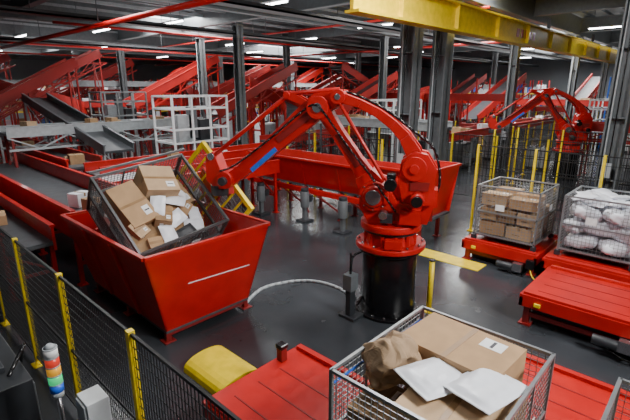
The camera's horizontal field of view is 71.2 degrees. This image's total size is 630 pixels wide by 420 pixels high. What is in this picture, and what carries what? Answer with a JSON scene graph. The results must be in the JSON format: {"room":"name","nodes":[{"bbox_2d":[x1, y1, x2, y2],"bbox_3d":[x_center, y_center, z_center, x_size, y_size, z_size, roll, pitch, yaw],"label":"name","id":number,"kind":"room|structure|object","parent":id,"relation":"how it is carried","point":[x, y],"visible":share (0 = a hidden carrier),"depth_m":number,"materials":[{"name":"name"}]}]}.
{"room":"distribution center","nodes":[
{"label":"distribution center","id":0,"kind":"room"},
{"bbox_2d":[0,59,298,120],"bbox_3d":[-26.988,-16.598,59.846,0.200,8.000,70.000,14,21,41],"label":"wall","id":1,"kind":"structure","parent":0,"point":[23,69],"depth_m":58.86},
{"bbox_2d":[0,112,629,419],"bbox_3d":[0.139,-5.889,36.552,74.001,0.212,70.001,14,21,41],"label":"floor","id":2,"kind":"structure","parent":0,"point":[304,313],"depth_m":8.51,"materials":[{"name":"concrete"}]},
{"bbox_2d":[0,53,19,124],"bbox_3d":[-23.630,-7.107,28.791,1.280,6.308,7.418,14,21,41],"label":"conveyor","id":3,"kind":"object","parent":2,"relation":"on","point":[4,57],"visible":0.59,"depth_m":30.12,"materials":[{"name":"metal"}]},
{"bbox_2d":[0,334,41,419],"bbox_3d":[-3.377,2.132,4.441,1.200,1.517,1.018,14,21,41],"label":"cabinet","id":4,"kind":"object","parent":2,"relation":"on","point":[18,393],"visible":1,"depth_m":4.17,"materials":[{"name":"black metal"}]},
{"bbox_2d":[0,192,58,302],"bbox_3d":[-11.546,-0.457,14.032,16.500,1.380,0.980,14,21,41],"label":"conveyor","id":5,"kind":"object","parent":2,"relation":"on","point":[33,231],"visible":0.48,"depth_m":9.35,"materials":[{"name":"metal"}]},
{"bbox_2d":[0,57,87,151],"bbox_3d":[-14.854,-4.532,21.012,1.280,5.504,7.436,14,21,41],"label":"conveyor","id":6,"kind":"object","parent":2,"relation":"on","point":[27,85],"visible":0.77,"depth_m":21.66,"materials":[{"name":"metal"}]},
{"bbox_2d":[0,79,93,153],"bbox_3d":[-15.479,-5.029,23.560,6.330,5.100,2.864,-9,18,-31],"label":"chute","id":7,"kind":"object","parent":2,"relation":"on","point":[3,84],"visible":0.15,"depth_m":23.48,"materials":[{"name":"metal"}]},
{"bbox_2d":[0,137,102,170],"bbox_3d":[-12.178,-2.020,18.753,12.800,1.869,1.180,14,21,41],"label":"conveyor","id":8,"kind":"object","parent":2,"relation":"on","point":[71,158],"visible":0.38,"depth_m":15.60,"materials":[{"name":"metal"}]},
{"bbox_2d":[42,343,64,419],"bbox_3d":[-2.236,2.055,3.955,0.200,1.925,0.200,14,21,41],"label":"light","id":9,"kind":"object","parent":2,"relation":"on","point":[50,350],"visible":1,"depth_m":3.73,"materials":[{"name":"plastic"}]},
{"bbox_2d":[0,49,106,160],"bbox_3d":[-15.612,-6.387,26.196,1.280,6.308,6.418,14,21,41],"label":"conveyor","id":10,"kind":"object","parent":2,"relation":"on","point":[89,56],"visible":0.3,"depth_m":26.75,"materials":[{"name":"metal"}]},
{"bbox_2d":[0,152,118,286],"bbox_3d":[-8.170,-0.331,13.069,10.750,1.652,1.780,14,21,41],"label":"conveyor","id":11,"kind":"object","parent":2,"relation":"on","point":[50,190],"visible":0.62,"depth_m":12.01,"materials":[{"name":"metal"}]},
{"bbox_2d":[0,80,150,138],"bbox_3d":[-21.520,-8.308,36.130,1.090,4.700,16.890,14,21,41],"label":"storage rack","id":12,"kind":"object","parent":2,"relation":"on","point":[5,122],"visible":0.09,"depth_m":35.07,"materials":[{"name":"metal"}]},
{"bbox_2d":[21,93,134,171],"bbox_3d":[-10.266,-3.006,18.757,8.872,3.767,1.180,14,21,41],"label":"conveyor","id":13,"kind":"object","parent":2,"relation":"on","point":[106,141],"visible":0.54,"depth_m":17.87,"materials":[{"name":"metal"}]},
{"bbox_2d":[27,59,137,140],"bbox_3d":[-16.297,-7.742,31.447,1.280,6.111,7.398,14,21,41],"label":"conveyor","id":14,"kind":"object","parent":2,"relation":"on","point":[111,70],"visible":0.26,"depth_m":31.49,"materials":[{"name":"metal"}]},
{"bbox_2d":[75,384,111,419],"bbox_3d":[-1.904,2.290,3.941,0.230,1.480,0.200,14,21,41],"label":"junction box","id":15,"kind":"object","parent":2,"relation":"on","point":[92,403],"visible":1,"depth_m":3.72,"materials":[{"name":"white paint"}]},
{"bbox_2d":[0,116,202,172],"bbox_3d":[-8.435,-2.533,18.818,1.080,2.824,8.020,14,21,41],"label":"conveyor","id":16,"kind":"object","parent":2,"relation":"on","point":[26,128],"visible":0.72,"depth_m":17.20,"materials":[{"name":"metal"}]},
{"bbox_2d":[88,91,148,159],"bbox_3d":[-9.766,-4.010,22.252,1.470,3.835,2.270,14,21,41],"label":"access platform","id":17,"kind":"object","parent":2,"relation":"on","point":[117,110],"visible":0.59,"depth_m":21.72,"materials":[{"name":"grey paint"}]},
{"bbox_2d":[63,110,173,156],"bbox_3d":[-14.481,-5.407,29.552,18.022,2.625,1.080,14,21,41],"label":"conveyor","id":18,"kind":"object","parent":2,"relation":"on","point":[96,112],"visible":0.08,"depth_m":25.47,"materials":[{"name":"metal"}]},
{"bbox_2d":[0,227,241,419],"bbox_3d":[-4.787,1.196,6.911,12.410,2.000,0.160,14,21,41],"label":"fence","id":19,"kind":"object","parent":2,"relation":"on","point":[27,313],"visible":0.92,"depth_m":4.88,"materials":[{"name":"black metal"}]},
{"bbox_2d":[116,44,130,139],"bbox_3d":[-13.138,-7.822,30.375,0.432,6.840,0.496,14,21,41],"label":"steel column","id":20,"kind":"structure","parent":2,"relation":"on","point":[119,53],"depth_m":29.89,"materials":[{"name":"grey metal"}]},
{"bbox_2d":[4,80,316,147],"bbox_3d":[-11.119,-7.722,34.170,1.080,4.617,32.000,14,21,41],"label":"conveyor","id":21,"kind":"object","parent":2,"relation":"on","point":[82,83],"visible":0.23,"depth_m":30.28,"materials":[{"name":"metal"}]},
{"bbox_2d":[60,199,270,344],"bbox_3d":[-2.853,0.953,8.425,3.370,1.660,2.462,14,21,41],"label":"hopper","id":22,"kind":"object","parent":2,"relation":"on","point":[175,290],"visible":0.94,"depth_m":7.42,"materials":[{"name":"red paint"}]},
{"bbox_2d":[86,153,229,256],"bbox_3d":[-2.985,0.083,8.367,1.943,2.089,2.046,14,21,41],"label":"wire cage","id":23,"kind":"object","parent":22,"relation":"on","point":[105,225],"visible":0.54,"depth_m":8.17,"materials":[{"name":"metal"}]},
{"bbox_2d":[102,165,203,255],"bbox_3d":[-2.890,0.072,8.323,1.446,1.816,1.755,9,18,30],"label":"pile","id":24,"kind":"object","parent":23,"relation":"in","point":[155,209],"visible":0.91,"depth_m":7.93,"materials":[{"name":"cardboard"}]},
{"bbox_2d":[100,172,244,206],"bbox_3d":[-4.299,-0.528,13.951,0.980,1.560,4.600,14,21,41],"label":"wire cage","id":25,"kind":"object","parent":2,"relation":"on","point":[120,175],"visible":0.07,"depth_m":12.58,"materials":[{"name":"grey paint"}]},
{"bbox_2d":[124,54,222,155],"bbox_3d":[-8.743,-6.772,27.949,1.280,6.112,6.395,14,21,41],"label":"conveyor","id":26,"kind":"object","parent":2,"relation":"on","point":[176,78],"visible":0.62,"depth_m":27.37,"materials":[{"name":"metal"}]},
{"bbox_2d":[83,142,281,201],"bbox_3d":[-4.180,-1.194,15.709,1.280,1.904,7.100,14,21,41],"label":"conveyor","id":27,"kind":"object","parent":2,"relation":"on","point":[235,151],"visible":0.2,"depth_m":14.66,"materials":[{"name":"metal"}]},
{"bbox_2d":[151,95,229,192],"bbox_3d":[-4.858,-2.665,17.589,1.470,3.735,2.470,14,21,41],"label":"access platform","id":28,"kind":"object","parent":2,"relation":"on","point":[186,128],"visible":0.88,"depth_m":17.04,"materials":[{"name":"white paint"}]},
{"bbox_2d":[44,97,349,154],"bbox_3d":[-4.101,-7.594,35.927,1.080,3.432,32.000,14,21,41],"label":"conveyor","id":29,"kind":"object","parent":2,"relation":"on","point":[255,99],"visible":0.13,"depth_m":28.92,"materials":[{"name":"metal"}]},
{"bbox_2d":[168,67,233,149],"bbox_3d":[-8.753,-7.472,31.991,3.006,5.300,5.756,6,17,22],"label":"chute","id":30,"kind":"object","parent":2,"relation":"on","point":[189,91],"visible":0.27,"depth_m":30.43,"materials":[{"name":"metal"}]},
{"bbox_2d":[195,37,207,144],"bbox_3d":[-6.616,-6.635,26.093,0.432,6.840,0.496,14,21,41],"label":"steel column","id":31,"kind":"structure","parent":2,"relation":"on","point":[200,42],"depth_m":25.63,"materials":[{"name":"grey metal"}]},
{"bbox_2d":[150,79,282,136],"bbox_3d":[-7.889,-9.588,40.744,1.090,4.700,14.490,14,21,41],"label":"storage rack","id":32,"kind":"object","parent":2,"relation":"on","point":[257,106],"visible":0.08,"depth_m":40.85,"materials":[{"name":"grey metal"}]},
{"bbox_2d":[184,345,256,394],"bbox_3d":[-1.345,2.283,6.363,0.900,0.200,0.720,14,21,41],"label":"guard","id":33,"kind":"object","parent":2,"relation":"on","point":[215,368],"visible":0.7,"depth_m":6.25,"materials":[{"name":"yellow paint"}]},
{"bbox_2d":[212,111,233,146],"bbox_3d":[-6.526,-5.805,31.163,0.691,2.531,1.291,14,21,41],"label":"tall cabinet","id":34,"kind":"object","parent":2,"relation":"on","point":[224,130],"visible":0.46,"depth_m":30.94,"materials":[{"name":"grey metal"}]},
{"bbox_2d":[171,157,279,212],"bbox_3d":[-3.005,-0.520,13.552,1.380,1.758,4.000,14,21,41],"label":"conveyor","id":35,"kind":"object","parent":2,"relation":"on","point":[272,166],"visible":0.27,"depth_m":14.25,"materials":[{"name":"metal"}]},
{"bbox_2d":[182,64,270,137],"bbox_3d":[-6.897,-8.775,35.531,1.280,5.921,8.338,14,21,41],"label":"conveyor","id":36,"kind":"object","parent":2,"relation":"on","point":[227,87],"visible":0.25,"depth_m":35.81,"materials":[{"name":"metal"}]},
{"bbox_2d":[231,22,247,144],"bbox_3d":[-3.520,-5.132,20.674,0.432,6.840,0.496,14,21,41],"label":"steel column","id":37,"kind":"structure","parent":2,"relation":"on","point":[237,40],"depth_m":20.36,"materials":[{"name":"grey metal"}]},
{"bbox_2d":[203,62,300,148],"bbox_3d":[-3.505,-5.909,25.952,1.280,5.516,6.371,14,21,41],"label":"conveyor","id":38,"kind":"object","parent":2,"relation":"on","point":[272,77],"visible":0.65,"depth_m":25.53,"materials":[{"name":"metal"}]},
{"bbox_2d":[253,182,269,215],"bbox_3d":[-1.733,-0.386,14.394,0.400,1.050,0.470,14,21,41],"label":"pedestal","id":39,"kind":"object","parent":2,"relation":"on","point":[262,192],"visible":1,"depth_m":14.27,"materials":[{"name":"grey paint"}]},
{"bbox_2d":[254,121,275,142],"bbox_3d":[-3.595,-5.575,31.856,0.941,1.718,1.262,14,21,41],"label":"tall cabinet","id":40,"kind":"object","parent":2,"relation":"on","point":[270,127],"visible":0.38,"depth_m":31.53,"materials":[{"name":"white metal"}]},
{"bbox_2d":[245,75,305,150],"bbox_3d":[-2.205,-5.519,26.072,4.585,4.700,2.488,14,21,41],"label":"conveyor","id":41,"kind":"object","parent":2,"relation":"on","point":[288,107],"visible":0.37,"depth_m":25.98,"materials":[{"name":"metal"}]},
{"bbox_2d":[202,344,369,419],"bbox_3d":[-0.146,2.418,5.034,1.650,0.650,1.550,14,21,41],"label":"platform","id":42,"kind":"object","parent":2,"relation":"on","point":[295,388],"visible":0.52,"depth_m":5.10,"materials":[{"name":"red paint"}]},
{"bbox_2d":[275,341,287,362],"bbox_3d":[-0.427,1.830,5.676,0.120,0.240,0.120,14,21,41],"label":"post","id":43,"kind":"object","parent":42,"relation":"on","point":[281,346],"visible":1,"depth_m":5.64,"materials":[{"name":"red metal"}]},
{"bbox_2d":[282,45,290,89],"bbox_3d":[-1.978,-7.964,30.884,0.432,6.840,0.496,14,21,41],"label":"steel column","id":44,"kind":"structure","parent":2,"relation":"on","point":[286,49],"depth_m":30.16,"materials":[{"name":"grey metal"}]},
{"bbox_2d":[258,67,324,114],"bbox_3d":[-2.268,-11.372,44.524,1.280,6.118,8.356,14,21,41],"label":"conveyor","id":45,"kind":"object","parent":2,"relation":"on","point":[312,73],"visible":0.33,"depth_m":45.46,"materials":[{"name":"metal"}]},
{"bbox_2d":[248,279,355,302],"bbox_3d":[-0.357,1.644,8.966,2.234,0.070,1.001,-2,16,-8],"label":"cable","id":46,"kind":"object","parent":2,"relation":"on","point":[256,292],"visible":0.8,"depth_m":9.22,"materials":[{"name":"grey paint"}]},
{"bbox_2d":[296,187,313,222],"bbox_3d":[-0.291,-0.172,13.624,0.400,1.050,0.470,14,21,41],"label":"pedestal","id":47,"kind":"object","parent":2,"relation":"on","point":[305,197],"visible":1,"depth_m":13.51,"materials":[{"name":"grey paint"}]},
{"bbox_2d":[206,87,440,323],"bbox_3d":[0.077,-0.211,8.217,4.285,4.014,1.402,7,17,22],"label":"robot","id":48,"kind":"object","parent":2,"relation":"on","point":[394,208],"visible":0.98,"depth_m":7.55,"materials":[{"name":"red paint"}]},
{"bbox_2d":[88,141,254,231],"bbox_3d":[-2.812,-0.126,8.446,2.178,2.160,2.463,14,21,41],"label":"gripper","id":49,"kind":"object","parent":48,"relation":"attached to","point":[203,145],"visible":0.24,"depth_m":8.92,"materials":[{"name":"yellow paint"}]},
{"bbox_2d":[306,74,353,113],"bbox_3d":[0.851,-8.989,36.484,1.280,5.822,8.328,14,21,41],"label":"conveyor","id":50,"kind":"object","parent":2,"relation":"on","point":[326,83],"visible":0.13,"depth_m":36.53,"materials":[{"name":"metal"}]},
{"bbox_2d":[286,132,383,196],"bbox_3d":[0.545,-1.552,16.073,4.660,2.400,0.160,14,21,41],"label":"fence","id":51,"kind":"object","parent":2,"relation":"on","point":[382,140],"visible":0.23,"depth_m":15.95,"materials":[{"name":"yellow metal"}]},
{"bbox_2d":[333,196,351,235],"bbox_3d":[0.811,0.139,12.502,0.400,1.050,0.470,14,21,41],"label":"pedestal","id":52,"kind":"object","parent":2,"relation":"on","point":[344,207],"visible":1,"depth_m":12.38,"materials":[{"name":"grey paint"}]},
{"bbox_2d":[338,250,362,322],"bbox_3d":[0.705,1.283,7.884,0.367,1.314,0.470,14,21,41],"label":"pedestal","id":53,"kind":"object","parent":2,"relation":"on","point":[350,279],"visible":0.9,"depth_m":7.81,"materials":[{"name":"grey paint"}]},
{"bbox_2d":[252,88,453,142],"bbox_3d":[7.108,-8.726,38.953,1.080,3.996,32.000,14,21,41],"label":"conveyor","id":54,"kind":"object","parent":2,"relation":"on","point":[392,90],"visible":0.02,"depth_m":29.95,"materials":[{"name":"metal"}]},
{"bbox_2d":[247,148,461,236],"bbox_3d":[0.633,-0.769,13.934,7.345,2.035,1.970,14,21,41],"label":"conveyor","id":55,"kind":"object","parent":2,"relation":"on","point":[330,172],"visible":0.42,"depth_m":13.65,"materials":[{"name":"red metal"}]},
{"bbox_2d":[199,93,519,151],"bbox_3d":[-0.177,-7.542,34.981,31.000,3.838,1.080,14,21,41],"label":"conveyor","id":56,"kind":"object","parent":2,"relation":"on","point":[453,96],"visible":0.09,"depth_m":26.14,"materials":[{"name":"metal"}]},
{"bbox_2d":[322,71,397,153],"bbox_3d":[2.899,-6.496,28.805,1.280,5.122,7.325,14,21,41],"label":"conveyor","id":57,"kind":"object","parent":2,"relation":"on","point":[368,88],"visible":0.32,"depth_m":29.05,"materials":[{"name":"metal"}]},
{"bbox_2d":[327,61,396,144],"bbox_3d":[3.741,-8.006,33.126,1.280,5.722,7.325,14,21,41],"label":"conveyor","id":58,"kind":"object","parent":2,"relation":"on","point":[349,74],"visible":0.37,"depth_m":30.75,"materials":[{"name":"metal"}]},
{"bbox_2d":[259,116,482,154],"bbox_3d":[6.193,-5.448,31.239,1.080,1.803,25.422,14,21,41],"label":"conveyor","id":59,"kind":"object","parent":2,"relation":"on","point":[262,138],"visible":0.12,"depth_m":24.62,"materials":[{"name":"metal"}]},
{"bbox_2d":[370,127,387,161],"bbox_3d":[3.382,-3.388,23.052,0.623,2.208,0.825,14,21,41],"label":"tall cabinet","id":60,"kind":"object","parent":2,"relation":"on","point":[382,136],"visible":0.19,"depth_m":22.86,"materials":[{"name":"grey metal"}]},
{"bbox_2d":[308,114,452,159],"bbox_3d":[2.640,-3.068,20.721,7.500,2.838,1.080,14,21,41],"label":"conveyor","id":61,"kind":"object","parent":2,"relation":"on","point":[357,119],"visible":0.42,"depth_m":20.23,"materials":[{"name":"metal"}]},
{"bbox_2d":[377,35,389,106],"bbox_3d":[3.872,-6.505,25.625,0.432,6.840,0.496,14,21,41],"label":"steel column","id":62,"kind":"structure","parent":2,"relation":"on","point":[383,46],"depth_m":25.12,"materials":[{"name":"grey metal"}]},
{"bbox_2d":[366,99,421,161],"bbox_3d":[4.138,-4.079,23.248,1.670,3.435,2.670,14,21,41],"label":"access platform","id":63,"kind":"object","parent":2,"relation":"on","point":[393,108],"visible":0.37,"depth_m":22.59,"materials":[{"name":"white paint"}]},
{"bbox_2d":[394,24,423,162],"bbox_3d":[2.890,-3.207,13.734,0.600,6.840,0.650,14,21,41],"label":"steel column","id":64,"kind":"structure","parent":2,"relation":"on","point":[411,37],"depth_m":13.43,"materials":[{"name":"grey metal"}]},
{"bbox_2d":[0,0,625,71],"bbox_3d":[0.139,-13.038,34.569,74.000,0.950,70.000,14,21,41],"label":"ceiling","id":65,"kind":"structure","parent":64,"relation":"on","point":[537,12],"depth_m":25.42,"materials":[{"name":"grey metal"}]},
{"bbox_2d":[0,0,225,49],"bbox_3d":[-14.508,-8.786,20.977,48.000,1.880,0.160,14,21,41],"label":"pipe","id":66,"kind":"object","parent":65,"relation":"hanging from","point":[194,3],"visible":0.89,"depth_m":13.43,"materials":[{"name":"red metal"}]},
{"bbox_2d":[0,5,499,70],"bbox_3d":[4.663,-13.397,37.190,53.040,1.660,56.006,14,21,41],"label":"pipe","id":67,"kind":"object","parent":65,"relation":"hanging from","point":[488,6],"visible":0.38,"depth_m":29.92,"materials":[{"name":"red metal"}]},
{"bbox_2d":[52,2,481,63],"bbox_3d":[3.721,-12.569,33.360,0.120,1.207,43.000,14,21,41],"label":"pipe","id":68,"kind":"object","parent":65,"relation":"hanging from","point":[53,22],"visible":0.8,"depth_m":23.50,"materials":[{"name":"red metal"}]},
{"bbox_2d":[0,0,600,68],"bbox_3d":[6.049,-12.213,32.625,16.500,1.500,51.000,14,21,41],"label":"ceiling beams","id":69,"kind":"structure","parent":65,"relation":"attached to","point":[239,4],"depth_m":18.92,"materials":[{"name":"grey metal"}]},
{"bbox_2d":[345,0,616,63],"bbox_3d":[15.062,-9.049,24.208,0.400,1.300,41.800,14,21,41],"label":"beam","id":70,"kind":"structure","parent":65,"relation":"hanging from","point":[457,17],"depth_m":13.88,"materials":[{"name":"yellow metal"}]},
{"bbox_2d":[425,258,435,313],"bbox_3d":[2.114,1.381,8.059,0.220,1.030,0.220,14,21,41],"label":"bollard","id":71,"kind":"object","parent":2,"relation":"on","point":[431,260],"visible":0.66,"depth_m":8.01,"materials":[{"name":"yellow metal"}]},
{"bbox_2d":[258,98,608,145],"bbox_3d":[10.082,-7.339,35.039,46.000,3.415,1.080,14,21,41],"label":"conveyor","id":72,"kind":"object","parent":2,"relation":"on","point":[585,101],"visible":0.09,"depth_m":29.51,"materials":[{"name":"metal"}]},
{"bbox_2d":[418,80,451,139],"bbox_3d":[6.397,-5.856,27.663,2.350,4.500,4.500,14,21,41],"label":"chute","id":73,"kind":"object","parent":2,"relation":"on","point":[423,90],"visible":0.13,"depth_m":27.74,"materials":[{"name":"metal"}]},
{"bbox_2d":[425,30,454,160],"bbox_3d":[4.128,-3.483,14.730,0.600,6.840,0.650,14,21,41],"label":"steel column","id":74,"kind":"structure","parent":2,"relation":"on","point":[443,42],"depth_m":14.53,"materials":[{"name":"grey metal"}]},
{"bbox_2d":[447,141,470,167],"bbox_3d":[7.583,-3.005,23.213,1.042,1.384,1.224,14,21,41],"label":"cabinet","id":75,"kind":"object","parent":2,"relation":"on","point":[458,144],"visible":0.42,"depth_m":22.72,"materials":[{"name":"grey metal"}]},
{"bbox_2d":[450,73,486,126],"bbox_3d":[12.789,-9.426,38.993,1.280,5.325,8.308,14,21,41],"label":"conveyor","id":76,"kind":"object","parent":2,"relation":"on","point":[469,84],"visible":0.34,"depth_m":39.67,"materials":[{"name":"metal"}]},
{"bbox_2d":[459,121,478,161],"bbox_3d":[8.611,-3.877,24.773,0.859,2.230,0.693,14,21,41],"label":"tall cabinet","id":77,"kind":"object","parent":2,"relation":"on","point":[467,123],"visible":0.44,"depth_m":24.45,"materials":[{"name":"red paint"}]},
{"bbox_2d":[417,111,550,151],"bbox_3d":[12.057,-5.165,29.473,0.160,2.200,24.160,14,21,41],"label":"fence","id":78,"kind":"object","parent":2,"relation":"on","point":[536,113],"visible":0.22,"depth_m":29.59,"materials":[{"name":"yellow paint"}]},
{"bbox_2d":[348,125,629,212],"bbox_3d":[7.503,-1.097,14.430,16.560,2.400,0.160,14,21,41],"label":"fence","id":79,"kind":"object","parent":2,"relation":"on","point":[349,126],"visible":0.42,"depth_m":15.25,"materials":[{"name":"black metal"}]},
{"bbox_2d":[482,133,500,158],"bbox_3d":[10.352,-3.893,25.617,0.818,1.809,0.814,14,21,41],"label":"tall cabinet","id":80,"kind":"object","parent":2,"relation":"on","point":[487,139],"visible":0.31,"depth_m":25.42,"materials":[{"name":"grey metal"}]},
{"bbox_2d":[459,72,526,122],"bbox_3d":[12.717,-7.155,31.177,1.280,5.125,8.308,14,21,41],"label":"conveyor","id":81,"kind":"object","parent":2,"relation":"on","point":[478,109],"visible":0.45,"depth_m":30.08,"materials":[{"name":"metal"}]},
{"bbox_2d":[487,52,498,118],"bbox_3d":[14.787,-9.632,36.899,0.432,6.840,0.496,14,21,41],"label":"steel column","id":82,"kind":"structure","parent":2,"relation":"on","point":[495,56],"depth_m":36.27,"materials":[{"name":"grey metal"}]},
{"bbox_2d":[387,104,606,137],"bbox_3d":[19.195,-7.613,37.494,36.022,2.631,1.080,14,21,41],"label":"conveyor","id":83,"kind":"object","parent":2,"relation":"on","point":[537,108],"visible":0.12,"depth_m":36.84,"materials":[{"name":"metal"}]},
{"bbox_2d":[425,113,571,171],"bbox_3d":[12.837,-4.615,27.450,1.080,2.222,22.000,14,21,41],"label":"conveyor","id":84,"kind":"object","parent":2,"relation":"on","point":[479,129],"visible":0.46,"depth_m":22.87,"materials":[{"name":"metal"}]},
{"bbox_2d":[497,45,520,172],"bbox_3d":[9.210,-5.174,20.827,0.432,6.840,0.496,14,21,41],"label":"steel column","id":85,"kind":"structure","parent":2,"relation":"on","point":[515,51],"depth_m":20.65,"materials":[{"name":"grey metal"}]},
{"bbox_2d":[461,234,557,279],"bbox_3d":[4.785,0.946,10.559,1.960,0.567,1.962,14,21,41],"label":"platform","id":86,"kind":"object","parent":2,"relation":"on","point":[516,257],"visible":0.71,"depth_m":10.07,"materials":[{"name":"red paint"}]},
{"bbox_2d":[471,176,559,251],"bbox_3d":[4.760,0.032,10.445,1.450,1.316,1.400,14,21,41],"label":"wire cage","id":87,"kind":"object","parent":86,"relation":"on","point":[536,240],"visible":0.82,"depth_m":10.07,"materials":[{"name":"grey paint"}]},
{"bbox_2d":[473,78,549,130],"bbox_3d":[17.650,-9.068,38.870,1.090,4.700,14.490,14,21,41],"label":"storage rack","id":88,"kind":"object","parent":2,"relation":"on","point":[486,87],"visible":0.2,"depth_m":37.64,"materials":[{"name":"metal"}]},
{"bbox_2d":[525,144,551,169],"bbox_3d":[11.436,-2.725,22.511,1.051,1.219,0.582,14,21,41],"label":"cabinet","id":89,"kind":"object","parent":2,"relation":"on","point":[541,164],"visible":0.34,"depth_m":22.30,"materials":[{"name":"grey metal"}]},
{"bbox_2d":[488,88,592,180],"bbox_3d":[10.087,-3.474,19.981,4.285,4.014,1.402,5,16,17],"label":"robot","id":90,"kind":"object","parent":2,"relation":"on","point":[582,121],"visible":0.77,"depth_m":19.41,"materials":[{"name":"red paint"}]},
{"bbox_2d":[488,111,606,187],"bbox_3d":[15.420,-4.422,26.422,0.160,2.400,24.160,14,21,41],"label":"fence","id":91,"kind":"object","parent":2,"relation":"on","point":[541,134],"visible":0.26,"depth_m":20.39,"materials":[{"name":"metal"}]},
{"bbox_2d":[467,144,629,238],"bbox_3d":[7.821,0.214,9.519,9.160,2.500,0.160,14,21,41],"label":"fence","id":92,"kind":"object","parent":2,"relation":"on","point":[535,156],"visible":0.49,"depth_m":11.20,"materials":[{"name":"metal"}]},
{"bbox_2d":[510,128,629,194],"bbox_3d":[11.657,-1.523,15.967,8.660,2.400,0.160,14,21,41],"label":"fence","id":93,"kind":"object","parent":2,"relation":"on","point":[563,131],"visible":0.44,"depth_m":17.59,"materials":[{"name":"black metal"}]},
{"bbox_2d":[517,265,629,362],"bbox_3d":[4.842,1.754,7.463,2.210,0.630,1.863,14,21,41],"label":"platform","id":94,"kind":"object","parent":2,"relation":"on","point":[596,308],"visible":1,"depth_m":7.38,"materials":[{"name":"red paint"}]},
{"bbox_2d":[563,36,583,122],"bbox_3d":[15.106,-6.628,26.069,0.432,6.840,0.496,14,21,41],"label":"steel column","id":95,"kind":"structure","parent":2,"relation":"on","point":[575,61],"depth_m":25.77,"materials":[{"name":"grey metal"}]},
{"bbox_2d":[520,353,629,419],"bbox_3d":[2.347,2.707,4.084,3.150,0.600,3.500,14,21,41],"label":"platform","id":96,"kind":"object","parent":2,"relation":"on","point":[573,395],"visible":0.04,"depth_m":5.11,"materials":[{"name":"red paint"}]},
{"bbox_2d":[328,305,555,419],"bbox_3d":[1.085,1.855,3.821,1.350,1.244,1.550,14,21,41],"label":"wire cage","id":97,"kind":"object","parent":96,"relation":"on","point":[549,364],"visible":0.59,"depth_m":3.65,"materials":[{"name":"grey paint"}]},
{"bbox_2d":[346,312,526,419],"bbox_3d":[1.108,1.774,3.807,1.214,1.085,1.357,14,21,41],"label":"cartons","id":98,"kind":"object","parent":97,"relation":"in","point":[463,347],"visible":0.5,"depth_m":3.75,"materials":[{"name":"cardboard"}]},
{"bbox_2d":[360,330,418,387],"bbox_3d":[0.677,1.317,3.833,0.534,0.458,0.408,-7,17,-22],"label":"crumpled paper","id":99,"kind":"object","parent":98,"relation":"on","point":[379,358],"visible":0.87,"depth_m":3.71,"materials":[{"name":"brown paper"}]},
{"bbox_2d":[393,357,527,414],"bbox_3d":[1.132,1.339,3.461,0.770,0.122,0.773,-10,18,-32],"label":"padded mailers","id":100,"kind":"object","parent":98,"relation":"on","point":[487,390],"visible":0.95,"depth_m":3.37,"materials":[{"name":"white paper"}]},
{"bbox_2d":[601,377,629,419],"bbox_3d":[2.350,2.170,2.683,1.350,1.244,1.550,14,21,41],"label":"wire cage","id":101,"kind":"object","parent":96,"relation":"on","point":[610,410],"visible":1,"depth_m":3.40,"materials":[{"name":"grey paint"}]},
{"bbox_2d":[564,73,599,123],"bbox_3d":[24.096,-9.531,39.371,1.280,5.325,8.308,14,21,41],"label":"conveyor","id":102,"kind":"object","parent":2,"relation":"on","point":[590,86],"visible":0.34,"depth_m":39.48,"materials":[{"name":"metal"}]},
{"bbox_2d":[541,241,629,282],"bbox_3d":[6.190,1.278,9.362,2.110,0.567,2.062,14,21,41],"label":"platform","id":103,"kind":"object","parent":2,"relation":"on","point":[582,263],"visible":0.26,"depth_m":9.05,"materials":[{"name":"red paint"}]},
{"bbox_2d":[554,185,629,270],"bbox_3d":[6.198,0.317,9.416,1.450,1.316,1.400,14,21,41],"label":"wire cage","id":104,"kind":"object","parent":103,"relation":"on","point":[595,252],"visible":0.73,"depth_m":9.11,"materials":[{"name":"grey paint"}]},
{"bbox_2d":[591,46,612,135],"bbox_3d":[20.563,-8.191,31.706,0.432,6.840,0.496,14,21,41],"label":"steel column","id":105,"kind":"structure","parent":2,"relation":"on","point":[605,66],"depth_m":31.38,"materials":[{"name":"grey metal"}]},
{"bbox_2d":[577,121,629,175],"bbox_3d":[15.275,-2.377,18.614,7.020,2.632,1.080,14,21,41],"label":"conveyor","id":106,"kind":"object","parent":2,"relation":"on","point":[596,126],"visible":0.26,"depth_m":20.18,"materials":[{"name":"metal"}]},
{"bbox_2d":[579,98,629,170],"bbox_3d":[15.811,-4.093,23.297,2.070,3.435,3.070,14,21,41],"label":"access platform","id":107,"kind":"object","parent":2,"relation":"on","point":[603,99],"visible":0.34,"depth_m":23.43,"materials":[{"name":"white paint"}]},
{"bbox_2d":[593,0,629,192],"bbox_3d":[8.261,-2.709,11.936,0.600,6.840,0.650,14,21,41],"label":"steel column","id":108,"kind":"structure","parent":2,"relation":"on","point":[617,121],"depth_m":11.89,"materials":[{"name":"grey metal"}]},
{"bbox_2d":[299,58,614,121],"bbox_3d":[24.083,-16.693,60.189,74.000,8.000,0.200,14,21,41],"label":"wall","id":109,"kind":"structure","parent":0,"point":[557,73],"depth_m":56.31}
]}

